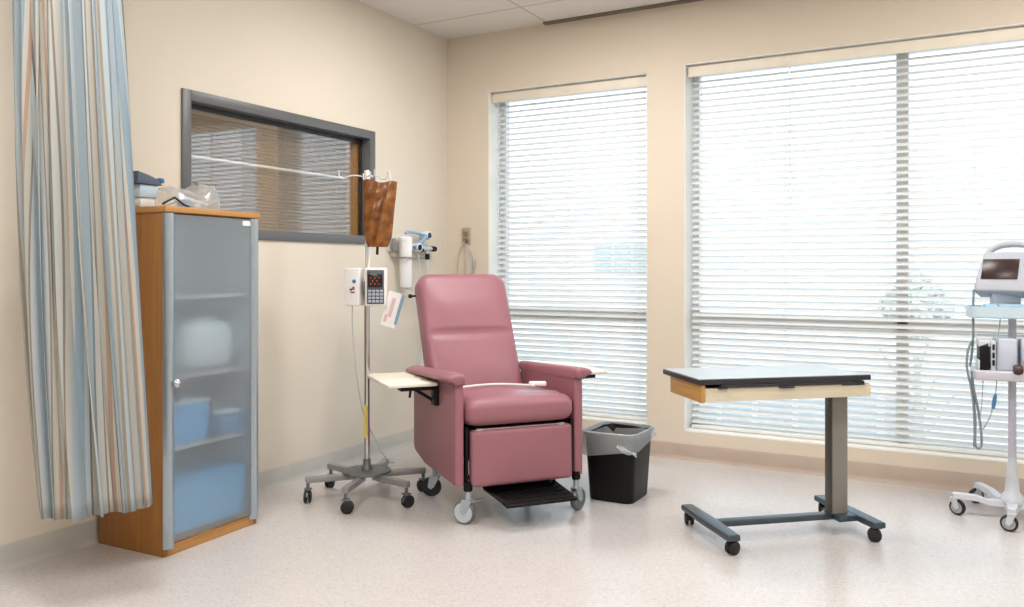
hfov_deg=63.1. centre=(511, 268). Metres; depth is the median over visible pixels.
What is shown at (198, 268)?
storage cabinet
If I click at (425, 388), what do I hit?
tray
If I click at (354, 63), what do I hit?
wall
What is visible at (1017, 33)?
window blind
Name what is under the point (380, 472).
stand
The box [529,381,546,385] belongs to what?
handset
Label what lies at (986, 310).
tray
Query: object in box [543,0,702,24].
trim
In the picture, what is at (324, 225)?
blind
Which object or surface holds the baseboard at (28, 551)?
attached to the wall at (354, 63)
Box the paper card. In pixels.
[380,291,404,327]
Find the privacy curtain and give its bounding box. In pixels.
[12,0,151,522]
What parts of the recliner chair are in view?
armrest, panel, backrest, seat, frame, plate arm, foot plate, panel, armrest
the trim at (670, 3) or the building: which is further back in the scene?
the building
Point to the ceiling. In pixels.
(447, 19)
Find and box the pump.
[364,268,386,305]
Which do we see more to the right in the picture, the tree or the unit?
the tree
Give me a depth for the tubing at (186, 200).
3.68 m
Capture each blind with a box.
[191,109,347,233]
[493,76,645,420]
[688,26,1023,458]
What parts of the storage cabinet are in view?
knob, door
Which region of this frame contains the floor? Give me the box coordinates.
[0,444,1023,606]
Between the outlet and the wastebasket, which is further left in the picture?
the outlet
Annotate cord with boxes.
[162,196,191,207]
[352,306,394,462]
[463,383,534,387]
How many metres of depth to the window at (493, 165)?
5.89 m
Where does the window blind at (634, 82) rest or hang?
attached to the window at (493, 165)
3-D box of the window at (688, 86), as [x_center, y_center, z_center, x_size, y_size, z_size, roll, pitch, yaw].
[2.349,-0.131,4.620,2.789,2.288,0.231,0,0,29]
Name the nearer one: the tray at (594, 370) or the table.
the table
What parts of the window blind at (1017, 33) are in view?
ladder cord, rail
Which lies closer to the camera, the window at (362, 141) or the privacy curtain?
the privacy curtain
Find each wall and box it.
[0,0,446,545]
[192,116,349,234]
[447,0,1023,478]
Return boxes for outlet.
[457,228,475,273]
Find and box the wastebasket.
[582,420,655,503]
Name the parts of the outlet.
plate, cord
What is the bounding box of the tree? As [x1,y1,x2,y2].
[876,273,958,437]
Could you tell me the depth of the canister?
5.45 m
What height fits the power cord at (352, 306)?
0.863 m
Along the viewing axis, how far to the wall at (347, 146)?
6.98 m
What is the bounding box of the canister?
[399,236,412,286]
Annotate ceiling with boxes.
[358,0,676,38]
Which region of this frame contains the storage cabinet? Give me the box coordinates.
[98,206,259,557]
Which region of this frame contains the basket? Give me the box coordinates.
[970,366,1023,381]
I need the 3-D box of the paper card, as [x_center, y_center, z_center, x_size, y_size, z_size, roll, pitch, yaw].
[-0.615,0.210,4.286,0.130,0.194,0.009,0,0,8]
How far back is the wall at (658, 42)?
5.25 m
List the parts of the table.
drawer, drawer, slide rail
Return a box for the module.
[345,268,363,305]
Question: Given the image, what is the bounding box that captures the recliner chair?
[368,274,606,523]
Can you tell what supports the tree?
on the ground
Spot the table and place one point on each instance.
(742, 383)
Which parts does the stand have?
leg, leg, leg, plate, leg, leg, leg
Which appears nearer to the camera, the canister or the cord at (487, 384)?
the cord at (487, 384)
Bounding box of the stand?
[303,169,425,513]
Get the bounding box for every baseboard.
[0,428,413,573]
[650,440,1023,496]
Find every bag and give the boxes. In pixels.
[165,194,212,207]
[363,171,396,267]
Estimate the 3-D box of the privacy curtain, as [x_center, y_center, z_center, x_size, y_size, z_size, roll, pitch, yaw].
[-1.562,-0.395,2.968,0.537,2.504,0.340,0,0,-8]
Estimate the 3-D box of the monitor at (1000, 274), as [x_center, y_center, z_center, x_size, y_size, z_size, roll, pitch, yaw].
[2.359,0.030,3.955,0.296,0.218,0.250,0,0,23]
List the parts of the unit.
mounting plate, knob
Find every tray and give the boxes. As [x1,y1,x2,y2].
[368,372,438,405]
[549,362,606,379]
[965,303,1023,318]
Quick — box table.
[663,364,885,554]
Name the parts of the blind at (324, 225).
ladder cord, ladder cord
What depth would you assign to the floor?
3.42 m
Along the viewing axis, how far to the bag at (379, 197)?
4.29 m
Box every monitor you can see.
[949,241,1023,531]
[974,252,1023,297]
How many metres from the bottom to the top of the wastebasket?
0.359 m
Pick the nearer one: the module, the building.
the module
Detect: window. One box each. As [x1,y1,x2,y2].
[181,88,374,243]
[488,73,646,423]
[684,23,1023,463]
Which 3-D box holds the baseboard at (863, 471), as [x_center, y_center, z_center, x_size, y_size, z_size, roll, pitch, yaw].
[1.896,1.138,4.722,5.380,0.100,0.022,0,0,29]
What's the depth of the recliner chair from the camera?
4.08 m
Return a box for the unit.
[387,231,436,365]
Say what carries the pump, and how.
attached to the stand
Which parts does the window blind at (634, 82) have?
ladder cord, rail, ladder cord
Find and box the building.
[529,42,1023,446]
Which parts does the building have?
pane, pane, pane, pane, pane, pane, pane, pane, pane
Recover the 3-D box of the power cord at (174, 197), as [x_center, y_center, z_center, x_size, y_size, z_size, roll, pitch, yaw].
[-1.419,-0.284,3.555,0.030,0.041,0.217,0,0,10]

